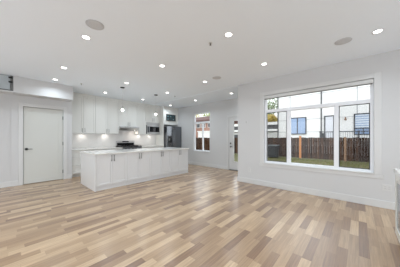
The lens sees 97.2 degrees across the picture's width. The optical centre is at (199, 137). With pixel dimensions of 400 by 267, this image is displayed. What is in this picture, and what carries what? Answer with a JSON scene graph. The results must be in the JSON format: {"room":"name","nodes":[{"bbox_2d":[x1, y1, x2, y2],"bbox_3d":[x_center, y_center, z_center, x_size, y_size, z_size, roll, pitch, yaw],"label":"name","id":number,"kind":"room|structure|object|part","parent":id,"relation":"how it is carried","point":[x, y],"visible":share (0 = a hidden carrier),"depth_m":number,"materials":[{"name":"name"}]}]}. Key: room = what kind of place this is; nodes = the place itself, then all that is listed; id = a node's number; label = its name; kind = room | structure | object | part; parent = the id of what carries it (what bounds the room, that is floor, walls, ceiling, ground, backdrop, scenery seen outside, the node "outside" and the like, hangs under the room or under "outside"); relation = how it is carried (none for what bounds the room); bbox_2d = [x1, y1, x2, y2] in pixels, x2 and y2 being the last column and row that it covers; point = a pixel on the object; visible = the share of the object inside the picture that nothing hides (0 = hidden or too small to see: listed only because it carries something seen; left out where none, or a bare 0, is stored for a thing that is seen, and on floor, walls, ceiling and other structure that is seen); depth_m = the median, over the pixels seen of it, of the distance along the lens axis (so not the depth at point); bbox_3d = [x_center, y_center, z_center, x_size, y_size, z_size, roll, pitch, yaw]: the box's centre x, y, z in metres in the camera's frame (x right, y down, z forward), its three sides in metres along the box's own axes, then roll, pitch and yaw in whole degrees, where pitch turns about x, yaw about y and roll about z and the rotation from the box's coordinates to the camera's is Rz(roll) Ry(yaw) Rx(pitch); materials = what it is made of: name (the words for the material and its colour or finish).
{"room":"open-plan kitchen","nodes":[
{"label":"open-plan kitchen","id":0,"kind":"room"},
{"bbox_2d":[0,93,71,182],"bbox_3d":[-5.291,-0.133,4.494,0.722,2.746,3.200,0,0,42],"label":"wall","id":1,"kind":"structure","parent":0,"point":[15,99],"depth_m":4.51,"materials":[{"name":"white paint"}]},
{"bbox_2d":[0,89,12,94],"bbox_3d":[-5.316,-1.120,3.674,0.378,0.030,1.950,0,0,42],"label":"trim","id":2,"kind":"structure","parent":1,"relation":"on","point":[1,90],"depth_m":4.29,"materials":[{"name":"white paint"}]},
{"bbox_2d":[0,74,12,90],"bbox_3d":[-5.155,-1.319,3.596,0.045,0.366,1.848,0,0,42],"label":"guard","id":3,"kind":"object","parent":2,"relation":"on","point":[6,82],"visible":1,"depth_m":4.20,"materials":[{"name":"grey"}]},
{"bbox_3d":[-4.559,-1.330,4.270,0.020,0.344,0.048,0,0,42],"label":"post","id":4,"kind":"part","parent":3,"relation":"part of","materials":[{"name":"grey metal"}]},
{"bbox_2d":[0,174,71,187],"bbox_3d":[-5.025,1.175,4.254,0.034,0.130,3.200,0,0,42],"label":"baseboard","id":5,"kind":"structure","parent":1,"relation":"attached to","point":[13,183],"depth_m":4.49,"materials":[{"name":"white paint"}]},
{"bbox_2d":[18,102,66,185],"bbox_3d":[-4.398,0.160,4.981,0.134,2.160,1.030,0,0,42],"label":"door","id":6,"kind":"structure","parent":1,"relation":"in","point":[42,133],"depth_m":4.93,"materials":[{"name":"white paint"}]},
{"bbox_2d":[13,76,72,101],"bbox_3d":[-4.249,-1.306,4.830,0.378,0.401,1.195,0,0,42],"label":"soffit","id":7,"kind":"object","parent":1,"relation":"attached to","point":[22,86],"depth_m":4.65,"materials":[{"name":"white paint"}]},
{"bbox_2d":[72,92,94,133],"bbox_3d":[-4.079,-0.832,6.106,0.361,1.343,0.737,0,0,42],"label":"upper cabinet","id":8,"kind":"object","parent":1,"relation":"attached to","point":[83,105],"visible":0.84,"depth_m":6.01,"materials":[{"name":"white paint"}]},
{"bbox_3d":[-4.100,-0.791,5.878,0.020,1.258,0.364,0,0,42],"label":"door","id":9,"kind":"part","parent":8,"relation":"part of","materials":[{"name":"white paint"}]},
{"bbox_3d":[-3.854,-0.791,6.152,0.020,1.258,0.364,0,0,42],"label":"door","id":10,"kind":"part","parent":8,"relation":"part of","materials":[{"name":"white paint"}]},
{"bbox_2d":[0,0,399,107],"bbox_3d":[-0.326,-1.575,3.031,10.860,0.162,7.991,0,0,42],"label":"ceiling","id":11,"kind":"structure","parent":0,"point":[38,38],"depth_m":2.78,"materials":[{"name":"white paint"}]},
{"bbox_2d":[81,35,90,39],"bbox_3d":[-1.704,-1.502,2.636,0.124,0.006,0.124,0,0,42],"label":"recessed light","id":12,"kind":"object","parent":11,"relation":"in","point":[86,37],"visible":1,"depth_m":2.64,"materials":[{"name":"white plastic"}]},
{"bbox_2d":[85,19,103,29],"bbox_3d":[-1.398,-1.502,2.348,0.216,0.008,0.216,0,0,42],"label":"ceiling speaker","id":13,"kind":"object","parent":11,"relation":"attached to","point":[93,24],"visible":1,"depth_m":2.33,"materials":[{"name":"grey"}]},
{"bbox_2d":[120,87,124,110],"bbox_3d":[-2.308,-1.147,5.253,0.124,0.716,0.124,0,0,42],"label":"pendant light","id":14,"kind":"object","parent":11,"relation":"hanging from","point":[122,109],"visible":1,"depth_m":5.25,"materials":[{"name":"grey metal"}]},
{"bbox_2d":[224,32,232,36],"bbox_3d":[0.417,-1.502,2.571,0.124,0.006,0.124,0,0,42],"label":"recessed light","id":15,"kind":"object","parent":11,"relation":"in","point":[228,34],"visible":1,"depth_m":2.56,"materials":[{"name":"white plastic"}]},
{"bbox_2d":[334,37,351,44],"bbox_3d":[2.228,-1.502,2.744,0.216,0.008,0.216,0,0,42],"label":"ceiling speaker","id":16,"kind":"object","parent":11,"relation":"attached to","point":[342,41],"visible":1,"depth_m":2.74,"materials":[{"name":"grey"}]},
{"bbox_2d":[372,29,383,33],"bbox_3d":[2.510,-1.502,2.490,0.124,0.006,0.124,0,0,42],"label":"recessed light","id":17,"kind":"object","parent":11,"relation":"in","point":[377,30],"visible":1,"depth_m":2.49,"materials":[{"name":"white plastic"}]},
{"bbox_2d":[0,164,399,266],"bbox_3d":[-0.326,1.300,3.031,10.860,0.120,7.991,0,0,42],"label":"floor","id":18,"kind":"structure","parent":0,"point":[203,216],"depth_m":2.44,"materials":[{"name":"laminate"}]},
{"bbox_2d":[72,150,92,176],"bbox_3d":[-4.029,0.819,5.930,0.671,0.843,0.612,0,0,42],"label":"base cabinet","id":19,"kind":"object","parent":18,"relation":"on","point":[76,154],"visible":0.25,"depth_m":5.62,"materials":[{"name":"white paint"}]},
{"bbox_3d":[-3.812,0.748,5.735,0.020,0.256,0.609,0,0,42],"label":"drawer","id":20,"kind":"part","parent":19,"relation":"part of","materials":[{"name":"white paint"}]},
{"bbox_3d":[-3.812,1.008,5.735,0.020,0.256,0.609,0,0,42],"label":"drawer","id":21,"kind":"part","parent":19,"relation":"part of","materials":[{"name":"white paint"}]},
{"bbox_3d":[-3.812,0.508,5.735,0.020,0.215,0.609,0,0,42],"label":"drawer","id":22,"kind":"part","parent":19,"relation":"part of","materials":[{"name":"white paint"}]},
{"bbox_2d":[81,153,95,191],"bbox_3d":[-2.823,0.818,4.438,1.125,0.844,0.030,0,0,42],"label":"island end panel","id":23,"kind":"object","parent":18,"relation":"on","point":[88,161],"visible":0.84,"depth_m":4.36,"materials":[{"name":"white paint"}]},
{"bbox_2d":[96,153,126,190],"bbox_3d":[-2.555,0.818,4.709,1.159,0.844,0.728,0,0,42],"label":"base cabinet","id":24,"kind":"object","parent":18,"relation":"on","point":[111,169],"visible":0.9,"depth_m":4.32,"materials":[{"name":"white paint"}]},
{"bbox_3d":[-2.280,0.769,4.216,0.020,0.736,0.361,0,0,42],"label":"door","id":25,"kind":"part","parent":24,"relation":"part of","materials":[{"name":"white paint"}]},
{"bbox_3d":[-2.036,0.769,4.487,0.020,0.736,0.361,0,0,42],"label":"door","id":26,"kind":"part","parent":24,"relation":"part of","materials":[{"name":"white paint"}]},
{"bbox_2d":[80,147,188,154],"bbox_3d":[-1.831,0.380,5.540,1.185,0.030,3.025,0,0,42],"label":"countertop","id":27,"kind":"structure","parent":24,"relation":"on","point":[118,151],"depth_m":5.10,"materials":[{"name":"stone"}]},
{"bbox_2d":[116,141,141,148],"bbox_3d":[-2.874,0.677,7.165,0.732,1.125,0.769,0,0,42],"label":"stove","id":28,"kind":"object","parent":18,"relation":"on","point":[125,144],"visible":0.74,"depth_m":7.10,"materials":[{"name":"black metal"}]},
{"bbox_2d":[127,152,150,184],"bbox_3d":[-2.067,0.818,5.251,1.159,0.844,0.728,0,0,42],"label":"base cabinet","id":29,"kind":"object","parent":18,"relation":"on","point":[138,163],"visible":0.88,"depth_m":4.85,"materials":[{"name":"white paint"}]},
{"bbox_3d":[-1.792,0.769,4.759,0.020,0.736,0.361,0,0,42],"label":"door","id":30,"kind":"part","parent":29,"relation":"part of","materials":[{"name":"white paint"}]},
{"bbox_3d":[-1.548,0.769,5.029,0.020,0.736,0.361,0,0,42],"label":"door","id":31,"kind":"part","parent":29,"relation":"part of","materials":[{"name":"white paint"}]},
{"bbox_2d":[156,106,163,145],"bbox_3d":[-1.900,-0.125,8.350,0.597,2.730,0.026,0,0,42],"label":"end panel","id":32,"kind":"object","parent":18,"relation":"on","point":[159,138],"visible":0.36,"depth_m":8.24,"materials":[{"name":"white paint"}]},
{"bbox_2d":[151,150,170,179],"bbox_3d":[-1.579,0.818,5.793,1.159,0.844,0.728,0,0,42],"label":"base cabinet","id":33,"kind":"object","parent":18,"relation":"on","point":[160,160],"visible":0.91,"depth_m":5.39,"materials":[{"name":"white paint"}]},
{"bbox_3d":[-1.303,0.769,5.301,0.020,0.736,0.361,0,0,42],"label":"door","id":34,"kind":"part","parent":33,"relation":"part of","materials":[{"name":"white paint"}]},
{"bbox_3d":[-1.060,0.769,5.571,0.020,0.736,0.361,0,0,42],"label":"door","id":35,"kind":"part","parent":33,"relation":"part of","materials":[{"name":"white paint"}]},
{"bbox_2d":[164,126,180,147],"bbox_3d":[-1.466,0.350,8.590,0.807,1.780,0.897,0,0,42],"label":"refrigerator","id":36,"kind":"object","parent":18,"relation":"on","point":[172,135],"visible":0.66,"depth_m":8.25,"materials":[{"name":"grey metal"}]},
{"bbox_3d":[-1.413,0.310,8.199,0.070,1.700,0.387,0,0,42],"label":"freezer door","id":37,"kind":"part","parent":36,"relation":"part of","materials":[{"name":"silver metal"}]},
{"bbox_2d":[171,149,186,175],"bbox_3d":[-1.091,0.818,6.336,1.159,0.844,0.728,0,0,42],"label":"base cabinet","id":38,"kind":"object","parent":18,"relation":"on","point":[178,157],"visible":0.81,"depth_m":5.93,"materials":[{"name":"white paint"}]},
{"bbox_3d":[-0.815,0.769,5.843,0.020,0.736,0.361,0,0,42],"label":"door","id":39,"kind":"part","parent":38,"relation":"part of","materials":[{"name":"white paint"}]},
{"bbox_3d":[-0.572,0.769,6.113,0.020,0.736,0.361,0,0,42],"label":"door","id":40,"kind":"part","parent":38,"relation":"part of","materials":[{"name":"white paint"}]},
{"bbox_2d":[394,168,399,242],"bbox_3d":[2.127,0.810,1.412,0.627,0.860,1.565,0,0,42],"label":"fireplace","id":41,"kind":"object","parent":18,"relation":"on","point":[396,171],"visible":1,"depth_m":2.10,"materials":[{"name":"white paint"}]},
{"bbox_3d":[2.165,0.800,1.889,0.005,0.560,0.596,0,0,42],"label":"pane","id":42,"kind":"part","parent":41,"relation":"part of","materials":[{"name":"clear glass"}]},
{"bbox_3d":[-3.492,0.819,6.527,0.671,0.843,0.987,0,0,42],"label":"base cabinet","id":43,"kind":"object","parent":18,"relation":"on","visible":0},
{"bbox_2d":[72,147,122,150],"bbox_3d":[-3.701,0.380,6.301,0.662,0.030,1.609,0,0,42],"label":"countertop","id":44,"kind":"structure","parent":43,"relation":"on","point":[73,149],"depth_m":6.06,"materials":[{"name":"stone"}]},
{"bbox_2d":[174,98,237,169],"bbox_3d":[0.309,-0.127,7.728,4.720,2.734,0.160,0,0,42],"label":"wall","id":45,"kind":"structure","parent":0,"point":[219,111],"depth_m":7.42,"materials":[{"name":"white paint"}]},
{"bbox_2d":[194,112,209,151],"bbox_3d":[0.091,-0.257,7.881,0.970,1.736,0.135,0,0,42],"label":"window","id":46,"kind":"structure","parent":45,"relation":"in","point":[195,122],"depth_m":7.90,"materials":[{"name":"white plastic"}]},
{"bbox_2d":[188,161,226,168],"bbox_3d":[0.112,1.175,7.789,2.545,0.130,0.014,0,0,42],"label":"baseboard","id":47,"kind":"structure","parent":45,"relation":"attached to","point":[189,162],"depth_m":7.55,"materials":[{"name":"white paint"}]},
{"bbox_2d":[227,115,237,170],"bbox_3d":[1.469,0.182,6.628,1.025,2.115,0.164,0,0,42],"label":"door","id":48,"kind":"structure","parent":45,"relation":"in","point":[233,165],"depth_m":6.82,"materials":[{"name":"white paint"}]},
{"bbox_2d":[238,49,399,201],"bbox_3d":[3.216,-0.133,3.259,5.580,2.746,0.160,0,0,42],"label":"wall","id":49,"kind":"structure","parent":0,"point":[388,63],"depth_m":3.63,"materials":[{"name":"white paint"}]},
{"bbox_2d":[237,177,394,209],"bbox_3d":[3.153,1.175,3.199,5.594,0.130,0.014,0,0,42],"label":"baseboard","id":50,"kind":"structure","parent":49,"relation":"attached to","point":[355,199],"depth_m":3.67,"materials":[{"name":"white paint"}]},
{"bbox_2d":[259,72,383,178],"bbox_3d":[2.435,-0.223,3.912,2.266,1.905,0.145,0,0,42],"label":"window","id":51,"kind":"structure","parent":49,"relation":"in","point":[375,101],"depth_m":3.57,"materials":[{"name":"white plastic"}]},
{"bbox_3d":[1.910,-0.029,4.405,0.485,1.237,0.015,0,0,42],"label":"screen frame","id":52,"kind":"part","parent":51,"relation":"part of","materials":[{"name":"grey"}]},
{"bbox_2d":[264,79,373,99],"bbox_3d":[2.413,-1.030,3.888,2.014,0.086,0.060,0,0,42],"label":"roller shade","id":53,"kind":"object","parent":51,"relation":"attached to","point":[370,81],"visible":1,"depth_m":3.69,"materials":[{"name":"white fabric"}]},
{"bbox_3d":[2.991,-0.029,3.431,0.456,1.237,0.015,0,0,42],"label":"screen frame","id":54,"kind":"part","parent":51,"relation":"part of","materials":[{"name":"grey"}]},
{"bbox_2d":[382,184,391,191],"bbox_3d":[3.280,0.875,3.088,0.118,0.116,0.009,0,0,42],"label":"wall outlet","id":55,"kind":"object","parent":49,"relation":"attached to","point":[385,187],"visible":1,"depth_m":3.09,"materials":[{"name":"white plastic"}]},
{"bbox_3d":[-3.036,-0.133,7.658,0.160,2.746,4.741,0,0,42],"label":"wall","id":56,"kind":"structure","parent":0,"visible":0},
{"bbox_2d":[93,96,118,133],"bbox_3d":[-3.557,-0.832,6.686,0.361,1.343,0.817,0,0,42],"label":"upper cabinet","id":57,"kind":"object","parent":56,"relation":"attached to","point":[106,109],"visible":0.96,"depth_m":6.56,"materials":[{"name":"white paint"}]},
{"bbox_3d":[-3.592,-0.791,6.443,0.020,1.258,0.404,0,0,42],"label":"door","id":58,"kind":"part","parent":57,"relation":"part of","materials":[{"name":"white paint"}]},
{"bbox_3d":[-3.319,-0.791,6.747,0.020,1.258,0.404,0,0,42],"label":"door","id":59,"kind":"part","parent":57,"relation":"part of","materials":[{"name":"white paint"}]},
{"bbox_2d":[72,130,155,147],"bbox_3d":[-3.310,-0.048,7.232,0.002,0.824,3.517,0,0,42],"label":"backsplash","id":60,"kind":"structure","parent":56,"relation":"attached to","point":[79,140],"depth_m":6.92,"materials":[{"name":"white tile"}]},
{"bbox_2d":[119,100,137,126],"bbox_3d":[-3.015,-0.982,7.288,0.361,1.043,0.797,0,0,42],"label":"upper cabinet","id":61,"kind":"object","parent":56,"relation":"attached to","point":[129,116],"visible":0.9,"depth_m":7.18,"materials":[{"name":"white paint"}]},
{"bbox_3d":[-3.047,-0.941,7.049,0.020,0.958,0.394,0,0,42],"label":"door","id":62,"kind":"part","parent":61,"relation":"part of","materials":[{"name":"white paint"}]},
{"bbox_2d":[119,126,138,130],"bbox_3d":[-2.973,-0.380,7.251,0.473,0.151,0.792,0,0,42],"label":"range hood","id":63,"kind":"object","parent":61,"relation":"attached to","point":[120,127],"visible":0.92,"depth_m":7.08,"materials":[{"name":"silver metal"}]},
{"bbox_3d":[-2.780,-0.941,7.345,0.020,0.958,0.394,0,0,42],"label":"door","id":64,"kind":"part","parent":61,"relation":"part of","materials":[{"name":"white paint"}]},
{"bbox_2d":[134,103,145,133],"bbox_3d":[-2.623,-0.832,7.723,0.361,1.343,0.367,0,0,42],"label":"upper cabinet","id":65,"kind":"object","parent":56,"relation":"attached to","point":[141,106],"visible":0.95,"depth_m":7.62,"materials":[{"name":"white paint"}]},
{"bbox_3d":[-2.522,-0.791,7.631,0.020,1.258,0.363,0,0,42],"label":"door","id":66,"kind":"part","parent":65,"relation":"part of","materials":[{"name":"white paint"}]},
{"bbox_2d":[146,104,159,122],"bbox_3d":[-2.249,-1.104,8.139,0.361,0.798,0.747,0,0,42],"label":"upper cabinet","id":67,"kind":"object","parent":56,"relation":"attached to","point":[150,109],"visible":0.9,"depth_m":8.02,"materials":[{"name":"white paint"}]},
{"bbox_3d":[-2.272,-1.063,7.909,0.020,0.713,0.370,0,0,42],"label":"door","id":68,"kind":"part","parent":67,"relation":"part of","materials":[{"name":"white paint"}]},
{"bbox_3d":[-2.022,-1.063,8.187,0.020,0.713,0.370,0,0,42],"label":"door","id":69,"kind":"part","parent":67,"relation":"part of","materials":[{"name":"white paint"}]},
{"bbox_2d":[164,106,177,125],"bbox_3d":[-1.600,-1.055,8.717,0.552,0.870,0.918,0,0,42],"label":"upper cabinet","id":70,"kind":"object","parent":56,"relation":"attached to","point":[167,110],"depth_m":8.55,"materials":[{"name":"white paint"}]},
{"bbox_3d":[-1.407,-0.975,8.545,0.034,0.310,0.560,0,0,42],"label":"dark glass panel","id":71,"kind":"part","parent":70,"relation":"part of","materials":[{"name":"black glass"}]},
{"bbox_3d":[-2.261,-0.431,8.150,0.327,0.543,0.747,0,0,42],"label":"shelf","id":72,"kind":"object","parent":56,"relation":"attached to","visible":0},
{"bbox_2d":[146,122,158,125],"bbox_3d":[-2.152,-0.625,8.050,0.010,0.113,0.698,0,0,42],"label":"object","id":73,"kind":"object","parent":72,"relation":"attached to","point":[154,124],"visible":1,"depth_m":8.07,"materials":[{"name":"silver metal"}]},
{"bbox_2d":[146,125,159,133],"bbox_3d":[-2.223,-0.371,8.129,0.358,0.378,0.660,0,0,42],"label":"microwave","id":74,"kind":"object","parent":72,"relation":"in","point":[150,129],"visible":0.98,"depth_m":7.99,"materials":[{"name":"grey metal"}]},
{"label":"outside","id":75,"kind":"structure","parent":0,"visible":0},
{"bbox_2d":[234,153,368,168],"bbox_3d":[14.671,1.590,31.248,100.000,0.100,53.919,0,0,42],"label":"ground","id":76,"kind":"structure","parent":75,"point":[276,158],"depth_m":11.50,"materials":[{"name":"green plant"}]},
{"bbox_2d":[196,116,237,137],"bbox_3d":[1.492,-1.410,34.916,10.500,5.900,9.300,0,0,42],"label":"house","id":77,"kind":"structure","parent":76,"relation":"on","point":[207,118],"depth_m":31.41,"materials":[{"name":"paint"}]},
{"bbox_2d":[234,122,276,137],"bbox_3d":[8.430,-0.260,26.182,7.900,3.600,4.200,0,0,42],"label":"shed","id":78,"kind":"object","parent":76,"relation":"on","point":[272,126],"visible":0.03,"depth_m":23.08,"materials":[{"name":"white"}]},
{"bbox_2d":[268,98,276,114],"bbox_3d":[14.160,-4.507,36.289,6.083,12.107,7.059,0,0,-22],"label":"tree","id":79,"kind":"object","parent":76,"relation":"on","point":[270,106],"visible":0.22,"depth_m":34.64,"materials":[{"name":"green plant"}]},
{"bbox_2d":[268,114,276,121],"bbox_3d":[11.792,-1.184,28.726,2.326,5.471,2.382,0,0,42],"label":"tree","id":80,"kind":"object","parent":76,"relation":"on","point":[271,118],"visible":0.45,"depth_m":28.34,"materials":[{"name":"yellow plant"}]},
{"bbox_2d":[268,145,279,157],"bbox_3d":[5.684,1.045,13.713,0.800,0.990,0.810,0,0,42],"label":"bin","id":81,"kind":"object","parent":76,"relation":"on","point":[273,150],"visible":0.85,"depth_m":13.45,"materials":[{"name":"black plastic"}]},
{"bbox_2d":[196,136,368,161],"bbox_3d":[7.617,0.700,13.366,26.330,1.680,0.260,0,0,42],"label":"wooden fence","id":82,"kind":"object","parent":76,"relation":"on","point":[355,148],"visible":0.39,"depth_m":12.54,"materials":[{"name":"brown wood"}]},
{"bbox_3d":[0.801,0.730,19.500,2.620,1.539,0.060,0,0,42],"label":"board panel","id":83,"kind":"part","parent":82,"relation":"part of","materials":[{"name":"brown wood"}]},
{"bbox_3d":[2.749,0.731,17.747,2.620,1.538,0.060,0,0,42],"label":"board panel","id":84,"kind":"part","parent":82,"relation":"part of","materials":[{"name":"brown wood"}]},
{"bbox_3d":[6.644,0.731,14.242,2.620,1.538,0.060,0,0,42],"label":"board panel","id":85,"kind":"part","parent":82,"relation":"part of","materials":[{"name":"brown wood"}]},
{"bbox_3d":[7.564,0.700,13.306,0.130,1.680,0.100,0,0,42],"label":"post","id":86,"kind":"part","parent":82,"relation":"part of","materials":[{"name":"orange wood"}]},
{"bbox_3d":[8.591,0.730,12.489,2.620,1.540,0.060,0,0,42],"label":"board panel","id":87,"kind":"part","parent":82,"relation":"part of","materials":[{"name":"brown wood"}]},
{"bbox_3d":[9.511,0.745,11.553,0.130,1.590,0.100,0,0,42],"label":"post","id":88,"kind":"part","parent":82,"relation":"part of","materials":[{"name":"brown wood"}]},
{"bbox_3d":[10.538,0.730,10.736,2.620,1.540,0.060,0,0,42],"label":"board panel","id":89,"kind":"part","parent":82,"relation":"part of","materials":[{"name":"brown wood"}]},
{"bbox_2d":[277,85,369,152],"bbox_3d":[16.926,-2.435,16.510,17.330,7.950,13.210,0,0,42],"label":"house","id":90,"kind":"structure","parent":76,"relation":"on","point":[354,119],"depth_m":17.17,"materials":[{"name":"paint"}]},
{"bbox_3d":[10.409,-1.280,18.851,1.510,1.620,0.030,0,0,42],"label":"pane","id":91,"kind":"part","parent":90,"relation":"part of","materials":[{"name":"blue glass"}]},
{"bbox_3d":[12.457,-0.935,16.994,0.820,2.450,0.069,0,0,42],"label":"balcony door","id":92,"kind":"part","parent":90,"relation":"part of","materials":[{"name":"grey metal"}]},
{"bbox_3d":[12.461,-0.935,16.998,0.600,2.230,0.040,0,0,42],"label":"door pane","id":93,"kind":"part","parent":90,"relation":"part of","materials":[{"name":"grey glass"}]},
{"bbox_3d":[12.735,-0.075,11.443,8.380,0.930,0.070,0,0,42],"label":"railing","id":94,"kind":"part","parent":90,"relation":"part of","materials":[{"name":"grey metal"}]},
{"bbox_3d":[14.257,-1.210,15.398,1.070,1.720,0.015,0,0,42],"label":"pane","id":95,"kind":"part","parent":90,"relation":"part of","materials":[{"name":"blue glass"}]}
]}

